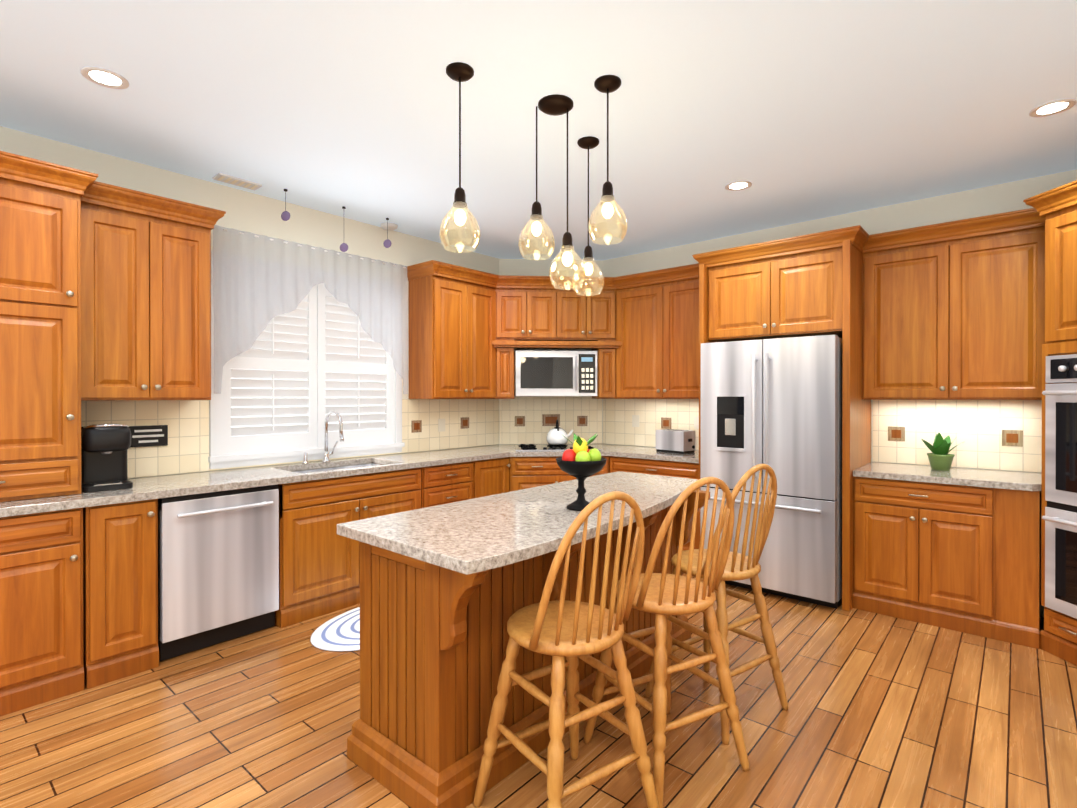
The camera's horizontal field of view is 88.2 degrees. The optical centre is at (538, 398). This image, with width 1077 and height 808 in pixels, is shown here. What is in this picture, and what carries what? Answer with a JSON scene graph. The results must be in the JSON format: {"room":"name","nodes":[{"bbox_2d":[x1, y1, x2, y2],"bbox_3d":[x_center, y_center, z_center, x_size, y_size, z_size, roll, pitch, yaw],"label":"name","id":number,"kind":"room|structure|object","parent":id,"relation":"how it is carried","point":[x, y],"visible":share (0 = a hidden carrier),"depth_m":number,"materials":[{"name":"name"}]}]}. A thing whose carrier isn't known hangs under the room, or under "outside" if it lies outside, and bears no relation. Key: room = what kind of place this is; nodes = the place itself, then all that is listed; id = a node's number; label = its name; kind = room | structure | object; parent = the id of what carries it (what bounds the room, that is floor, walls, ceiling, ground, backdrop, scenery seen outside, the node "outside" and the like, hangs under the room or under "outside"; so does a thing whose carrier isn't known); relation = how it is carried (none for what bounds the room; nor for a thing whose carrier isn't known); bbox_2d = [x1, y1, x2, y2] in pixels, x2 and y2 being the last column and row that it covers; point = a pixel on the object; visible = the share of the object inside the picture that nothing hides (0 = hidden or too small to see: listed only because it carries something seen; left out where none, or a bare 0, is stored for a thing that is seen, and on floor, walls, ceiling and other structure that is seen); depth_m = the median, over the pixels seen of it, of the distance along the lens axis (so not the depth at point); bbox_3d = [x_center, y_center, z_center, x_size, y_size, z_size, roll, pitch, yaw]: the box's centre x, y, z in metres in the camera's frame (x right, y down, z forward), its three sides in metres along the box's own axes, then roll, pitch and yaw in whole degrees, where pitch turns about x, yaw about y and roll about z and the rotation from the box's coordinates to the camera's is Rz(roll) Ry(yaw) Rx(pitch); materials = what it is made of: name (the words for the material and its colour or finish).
{"room":"kitchen","nodes":[
{"label":"kitchen","id":0,"kind":"room"},
{"bbox_2d":[0,171,87,502],"bbox_3d":[-2.653,-0.277,2.661,0.466,1.504,0.650,0,0,41],"label":"upper cabinet","id":1,"kind":"object","parent":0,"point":[44,222],"depth_m":2.64,"materials":[{"name":"brown wood"}]},
{"bbox_2d":[0,126,498,478],"bbox_3d":[-2.253,-0.011,3.604,0.150,2.800,7.400,0,0,41],"label":"wall","id":2,"kind":"structure","parent":0,"point":[246,211],"depth_m":3.84,"materials":[{"name":"beige paint"}]},
{"bbox_2d":[88,195,215,400],"bbox_3d":[-2.280,-0.510,3.184,0.346,1.041,0.630,0,0,41],"label":"upper cabinet","id":3,"kind":"object","parent":2,"relation":"attached to","point":[104,291],"depth_m":3.06,"materials":[{"name":"brown wood"}]},
{"bbox_2d":[208,225,407,468],"bbox_3d":[-1.670,-0.328,4.183,0.255,1.570,1.500,0,0,41],"label":"window","id":4,"kind":"structure","parent":2,"relation":"in","point":[305,339],"depth_m":4.07,"materials":[{"name":"white fabric"}]},
{"bbox_2d":[407,271,495,398],"bbox_3d":[-0.752,-0.516,4.956,0.346,1.041,0.730,0,0,41],"label":"upper cabinet","id":5,"kind":"object","parent":2,"relation":"attached to","point":[452,318],"depth_m":4.75,"materials":[{"name":"brown wood"}]},
{"bbox_2d":[496,335,531,398],"bbox_3d":[-0.357,-0.272,5.332,0.455,0.551,0.364,0,0,41],"label":"upper cabinet","id":6,"kind":"object","parent":2,"relation":"attached to","point":[504,347],"depth_m":5.12,"materials":[{"name":"brown wood"}]},
{"bbox_2d":[514,350,596,395],"bbox_3d":[0.156,-0.232,5.304,0.760,0.420,0.426,0,0,-4],"label":"microwave","id":7,"kind":"object","parent":6,"relation":"attached to","point":[555,373],"visible":1,"depth_m":5.14,"materials":[{"name":"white plastic"}]},
{"bbox_2d":[496,287,511,338],"bbox_3d":[-0.250,-0.774,5.134,0.204,0.425,0.203,0,0,41],"label":"upper cabinet","id":8,"kind":"object","parent":0,"relation":"attached to","point":[503,294],"depth_m":5.12,"materials":[{"name":"brown wood"}]},
{"bbox_2d":[0,573,1076,807],"bbox_3d":[-0.208,1.425,1.845,5.650,0.060,7.400,0,0,41],"label":"floor","id":9,"kind":"structure","parent":0,"point":[884,711],"depth_m":2.32,"materials":[{"name":"brown wood"}]},
{"bbox_2d":[0,507,91,716],"bbox_3d":[-2.650,0.954,2.553,0.616,0.875,0.785,0,0,41],"label":"base cabinet","id":10,"kind":"object","parent":9,"relation":"on","point":[46,559],"depth_m":2.54,"materials":[{"name":"brown wood"}]},
{"bbox_2d":[0,467,307,518],"bbox_3d":[-2.288,0.495,2.956,0.636,0.040,1.870,0,0,41],"label":"countertop","id":11,"kind":"structure","parent":10,"relation":"on","point":[165,486],"depth_m":3.00,"materials":[{"name":"beige stone"}]},
{"bbox_2d":[81,424,132,492],"bbox_3d":[-2.313,0.304,2.961,0.321,0.343,0.210,0,0,45],"label":"coffee maker","id":12,"kind":"object","parent":11,"relation":"on","point":[104,459],"visible":0.9,"depth_m":2.91,"materials":[{"name":"black plastic"}]},
{"bbox_2d":[302,410,343,463],"bbox_3d":[-1.534,0.278,4.030,0.268,0.387,0.263,0,0,41],"label":"faucet","id":13,"kind":"object","parent":11,"relation":"on","point":[327,453],"visible":1,"depth_m":4.11,"materials":[{"name":"silver metal"}]},
{"bbox_2d":[295,464,378,472],"bbox_3d":[-1.406,0.601,3.945,0.424,0.173,0.774,0,0,41],"label":"sink","id":14,"kind":"object","parent":11,"relation":"in","point":[333,468],"depth_m":4.14,"materials":[{"name":"metal"}]},
{"bbox_2d":[92,499,158,687],"bbox_3d":[-2.296,0.953,2.964,0.616,0.875,0.300,0,0,41],"label":"base cabinet","id":15,"kind":"object","parent":9,"relation":"on","point":[124,535],"depth_m":2.77,"materials":[{"name":"brown wood"}]},
{"bbox_2d":[158,485,278,660],"bbox_3d":[-1.961,0.956,3.290,0.646,0.868,0.602,0,0,41],"label":"dishwasher","id":16,"kind":"object","parent":9,"relation":"on","point":[218,567],"visible":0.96,"depth_m":3.08,"materials":[{"name":"silver metal"}]},
{"bbox_2d":[310,607,359,651],"bbox_3d":[-0.914,1.383,3.484,0.660,0.012,1.020,0,0,41],"label":"braided rug","id":17,"kind":"object","parent":9,"relation":"on","point":[341,632],"visible":0.31,"depth_m":3.25,"materials":[{"name":"white fabric"}]},
{"bbox_2d":[275,483,423,627],"bbox_3d":[-1.442,1.057,3.955,0.616,0.660,1.055,0,0,41],"label":"base cabinet","id":18,"kind":"object","parent":9,"relation":"on","point":[319,568],"depth_m":3.56,"materials":[{"name":"brown wood"}]},
{"bbox_2d":[376,463,475,507],"bbox_3d":[-0.927,0.948,4.552,0.616,0.875,0.512,0,0,41],"label":"base cabinet","id":19,"kind":"object","parent":9,"relation":"on","point":[437,489],"depth_m":4.21,"materials":[{"name":"brown wood"}]},
{"bbox_2d":[364,444,700,486],"bbox_3d":[0.140,0.490,4.643,2.111,0.040,2.296,0,0,41],"label":"countertop","id":20,"kind":"structure","parent":19,"relation":"on","point":[502,463],"depth_m":4.77,"materials":[{"name":"beige stone"}]},
{"bbox_2d":[514,444,600,450],"bbox_3d":[0.162,0.453,5.227,0.770,0.028,0.525,0,0,-4],"label":"cooktop","id":21,"kind":"object","parent":20,"relation":"in","point":[533,447],"visible":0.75,"depth_m":5.09,"materials":[{"name":"white metal"}]},
{"bbox_2d":[547,420,573,444],"bbox_3d":[0.189,0.322,5.372,0.220,0.237,0.220,0,0,41],"label":"kettle","id":22,"kind":"object","parent":21,"relation":"on","point":[555,436],"visible":1,"depth_m":5.30,"materials":[{"name":"white ceramic"}]},
{"bbox_2d":[656,429,694,453],"bbox_3d":[1.201,0.372,4.851,0.180,0.192,0.305,0,0,-41],"label":"toaster","id":23,"kind":"object","parent":20,"relation":"on","point":[675,441],"visible":1,"depth_m":4.78,"materials":[{"name":"silver metal"}]},
{"bbox_2d":[476,479,511,497],"bbox_3d":[-0.620,0.946,4.907,0.616,0.875,0.428,0,0,41],"label":"base cabinet","id":24,"kind":"object","parent":9,"relation":"on","point":[484,487],"depth_m":4.69,"materials":[{"name":"brown wood"}]},
{"bbox_2d":[512,483,531,490],"bbox_3d":[-0.025,1.032,4.876,0.309,0.704,0.309,0,0,41],"label":"base cabinet","id":25,"kind":"object","parent":9,"relation":"on","point":[515,486],"depth_m":4.86,"materials":[{"name":"brown wood"}]},
{"bbox_2d":[347,503,703,807],"bbox_3d":[0.118,0.955,2.632,0.685,0.876,1.850,0,0,41],"label":"kitchen island","id":26,"kind":"object","parent":9,"relation":"on","point":[448,591],"depth_m":2.01,"materials":[{"name":"brown wood"}]},
{"bbox_2d":[337,471,709,578],"bbox_3d":[0.170,0.532,2.613,0.777,0.110,1.980,0,0,41],"label":"island countertop","id":27,"kind":"structure","parent":26,"relation":"on","point":[474,538],"depth_m":2.14,"materials":[{"name":"beige stone"}]},
{"bbox_2d":[556,433,606,510],"bbox_3d":[0.186,0.315,2.413,0.221,0.323,0.221,0,0,41],"label":"fruit bowl","id":28,"kind":"object","parent":27,"relation":"on","point":[580,461],"visible":1,"depth_m":2.37,"materials":[{"name":"black ceramic"}]},
{"bbox_2d":[473,491,658,807],"bbox_3d":[0.094,0.837,1.844,0.456,1.120,0.473,0,0,-35],"label":"stool","id":29,"kind":"object","parent":9,"relation":"on","point":[561,630],"visible":1,"depth_m":1.75,"materials":[{"name":"brown wood"}]},
{"bbox_2d":[583,477,749,807],"bbox_3d":[0.492,0.836,2.160,0.456,1.120,0.473,0,0,-29],"label":"stool","id":30,"kind":"object","parent":9,"relation":"on","point":[663,596],"visible":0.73,"depth_m":2.02,"materials":[{"name":"brown wood"}]},
{"bbox_2d":[660,463,701,550],"bbox_3d":[1.157,0.947,4.877,0.885,0.875,0.616,0,0,41],"label":"base cabinet","id":31,"kind":"object","parent":9,"relation":"on","point":[685,472],"depth_m":4.42,"materials":[{"name":"brown wood"}]},
{"bbox_2d":[645,464,787,744],"bbox_3d":[0.813,0.835,2.531,0.456,1.120,0.473,0,0,-35],"label":"stool","id":32,"kind":"object","parent":9,"relation":"on","point":[741,566],"visible":0.65,"depth_m":2.42,"materials":[{"name":"brown wood"}]},
{"bbox_2d":[700,335,841,608],"bbox_3d":[1.797,0.487,4.148,0.915,1.800,0.848,0,0,41],"label":"fridge","id":33,"kind":"object","parent":9,"relation":"on","point":[775,404],"visible":0.79,"depth_m":3.78,"materials":[{"name":"silver metal"}]},
{"bbox_2d":[848,475,999,639],"bbox_3d":[2.556,0.951,3.670,0.730,0.875,0.616,0,0,41],"label":"base cabinet","id":34,"kind":"object","parent":9,"relation":"on","point":[925,553],"depth_m":3.41,"materials":[{"name":"brown wood"}]},
{"bbox_2d":[852,463,1039,490],"bbox_3d":[2.851,0.494,3.400,1.518,0.040,0.636,0,0,41],"label":"countertop","id":35,"kind":"structure","parent":34,"relation":"on","point":[956,477],"depth_m":3.46,"materials":[{"name":"beige stone"}]},
{"bbox_2d":[922,433,962,470],"bbox_3d":[2.682,0.345,3.674,0.224,0.256,0.226,0,0,41],"label":"plant","id":36,"kind":"object","parent":35,"relation":"on","point":[940,458],"visible":1,"depth_m":3.63,"materials":[{"name":"green plant"}]},
{"bbox_2d":[1000,491,1039,647],"bbox_3d":[2.911,0.952,3.377,0.190,0.875,0.596,0,0,41],"label":"base cabinet","id":37,"kind":"object","parent":9,"relation":"on","point":[1017,508],"depth_m":3.15,"materials":[{"name":"brown wood"}]},
{"bbox_2d":[1036,180,1076,665],"bbox_3d":[3.123,0.181,2.676,1.030,2.420,1.030,0,0,41],"label":"tall cabinet","id":38,"kind":"object","parent":9,"relation":"on","point":[1056,228],"depth_m":3.01,"materials":[{"name":"brown wood"}]},
{"bbox_2d":[1042,354,1076,618],"bbox_3d":[2.779,0.455,2.652,0.104,1.365,0.750,0,0,-4],"label":"wall oven","id":39,"kind":"object","parent":38,"relation":"in","point":[1060,517],"visible":1,"depth_m":2.94,"materials":[{"name":"metal"}]},
{"bbox_2d":[0,0,1076,259],"bbox_3d":[-0.208,-1.435,1.836,5.650,0.060,7.400,0,0,41],"label":"ceiling","id":40,"kind":"structure","parent":0,"point":[798,110],"depth_m":2.64,"materials":[{"name":"white paint"}]},
{"bbox_2d":[80,66,128,88],"bbox_3d":[-1.901,-1.403,2.438,0.169,0.007,0.169,0,0,35],"label":"recessed light","id":41,"kind":"object","parent":40,"relation":"in","point":[103,77],"depth_m":2.43,"materials":[{"name":"white paint"}]},
{"bbox_2d":[212,172,261,190],"bbox_3d":[-1.951,-1.404,3.604,0.120,0.014,0.260,0,0,41],"label":"air vent","id":42,"kind":"object","parent":40,"relation":"in","point":[225,178],"depth_m":3.58,"materials":[{"name":"beige metal"}]},
{"bbox_2d":[281,189,289,220],"bbox_3d":[-1.724,-1.296,3.746,0.076,0.211,0.054,0,0,41],"label":"ornament","id":43,"kind":"object","parent":40,"relation":"hanging from","point":[285,216],"depth_m":3.75,"materials":[{"name":"purple plastic"}]},
{"bbox_2d":[340,243,347,251],"bbox_3d":[-1.445,-1.099,4.070,0.076,0.063,0.056,0,0,41],"label":"ornament","id":44,"kind":"object","parent":40,"relation":"hanging from","point":[343,247],"depth_m":4.09,"materials":[{"name":"purple glass"}]},
{"bbox_2d":[383,218,391,247],"bbox_3d":[-1.204,-1.288,4.349,0.076,0.230,0.073,0,0,41],"label":"ornament","id":45,"kind":"object","parent":40,"relation":"hanging from","point":[387,243],"depth_m":4.35,"materials":[{"name":"purple plastic"}]},
{"bbox_2d":[380,222,397,230],"bbox_3d":[-1.219,-1.399,4.530,0.138,0.030,0.138,0,0,32],"label":"recessed light","id":46,"kind":"object","parent":40,"relation":"in","point":[391,226],"depth_m":4.49,"materials":[{"name":"white paint"}]},
{"bbox_2d":[439,62,480,252],"bbox_3d":[-0.337,-1.024,2.384,0.176,0.764,0.176,0,0,41],"label":"pendant light","id":47,"kind":"object","parent":40,"relation":"hanging from","point":[459,72],"visible":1,"depth_m":2.37,"materials":[{"name":"brown metal"}]},
{"bbox_2d":[518,94,585,289],"bbox_3d":[0.065,-0.970,2.652,0.276,0.874,0.286,0,0,41],"label":"pendant light","id":48,"kind":"object","parent":40,"relation":"hanging from","point":[555,104],"visible":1,"depth_m":2.63,"materials":[{"name":"brown metal"}]},
{"bbox_2d":[572,136,603,295],"bbox_3d":[0.273,-0.992,3.046,0.176,0.834,0.176,0,0,41],"label":"pendant light","id":49,"kind":"object","parent":40,"relation":"hanging from","point":[589,142],"visible":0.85,"depth_m":3.03,"materials":[{"name":"brown metal"}]},
{"bbox_2d":[588,75,627,244],"bbox_3d":[0.308,-1.055,2.474,0.176,0.704,0.176,0,0,41],"label":"pendant light","id":50,"kind":"object","parent":40,"relation":"hanging from","point":[607,84],"visible":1,"depth_m":2.46,"materials":[{"name":"brown metal"}]},
{"bbox_2d":[725,181,751,190],"bbox_3d":[1.325,-1.407,3.683,0.169,0.007,0.169,0,0,35],"label":"recessed light","id":51,"kind":"object","parent":40,"relation":"in","point":[737,185],"depth_m":3.68,"materials":[{"name":"white paint"}]},
{"bbox_2d":[1029,99,1076,116],"bbox_3d":[2.491,-1.404,2.691,0.169,0.007,0.169,0,0,35],"label":"recessed light","id":52,"kind":"object","parent":40,"relation":"in","point":[1061,105],"depth_m":2.69,"materials":[{"name":"white paint"}]},
{"bbox_2d":[499,259,601,443],"bbox_3d":[0.129,-0.018,5.677,0.750,2.800,0.750,0,0,41],"label":"wall","id":53,"kind":"structure","parent":0,"point":[525,267],"depth_m":5.66,"materials":[{"name":"beige paint"}]},
{"bbox_2d":[496,276,615,348],"bbox_3d":[0.149,-0.793,5.403,1.126,0.490,1.126,0,0,41],"label":"upper cabinet","id":54,"kind":"object","parent":53,"relation":"attached to","point":[543,315],"depth_m":5.15,"materials":[{"name":"brown wood"}]},
{"bbox_2d":[576,339,615,398],"bbox_3d":[0.660,-0.272,5.407,0.365,0.551,0.455,0,0,41],"label":"upper cabinet","id":55,"kind":"object","parent":53,"relation":"attached to","point":[606,351],"depth_m":5.19,"materials":[{"name":"brown wood"}]},
{"bbox_2d":[604,287,615,338],"bbox_3d":[0.583,-0.775,5.195,0.203,0.425,0.203,0,0,41],"label":"upper cabinet","id":56,"kind":"object","parent":0,"relation":"attached to","point":[609,296],"depth_m":5.19,"materials":[{"name":"brown wood"}]},
{"bbox_2d":[602,169,1076,616],"bbox_3d":[2.202,-0.014,4.483,5.450,2.800,0.150,0,0,41],"label":"wall","id":57,"kind":"structure","parent":0,"point":[992,200],"depth_m":4.06,"materials":[{"name":"beige paint"}]},
{"bbox_2d":[81,397,1041,477],"bbox_3d":[0.494,0.232,3.137,4.620,0.483,4.120,0,0,41],"label":"backsplash","id":58,"kind":"structure","parent":57,"relation":"attached to","point":[999,434],"depth_m":4.00,"materials":[{"name":"tile"}]},
{"bbox_2d":[129,425,167,447],"bbox_3d":[-2.354,0.227,3.349,0.015,0.125,0.200,0,0,41],"label":"sign","id":59,"kind":"object","parent":58,"relation":"attached to","point":[147,436],"visible":0.94,"depth_m":3.35,"materials":[{"name":"black plastic"}]},
{"bbox_2d":[616,271,703,398],"bbox_3d":[1.205,-0.516,5.008,0.990,1.041,0.346,0,0,41],"label":"upper cabinet","id":60,"kind":"object","parent":57,"relation":"attached to","point":[660,322],"depth_m":4.89,"materials":[{"name":"brown wood"}]},
{"bbox_2d":[704,239,859,342],"bbox_3d":[1.877,-0.744,4.236,0.955,0.580,0.636,0,0,41],"label":"upper cabinet","id":61,"kind":"object","parent":57,"relation":"attached to","point":[797,291],"depth_m":3.94,"materials":[{"name":"brown wood"}]},
{"bbox_2d":[860,223,1035,402],"bbox_3d":[2.735,-0.512,3.689,0.970,1.041,0.346,0,0,41],"label":"upper cabinet","id":62,"kind":"object","parent":57,"relation":"attached to","point":[943,317],"depth_m":3.55,"materials":[{"name":"brown wood"}]}
]}

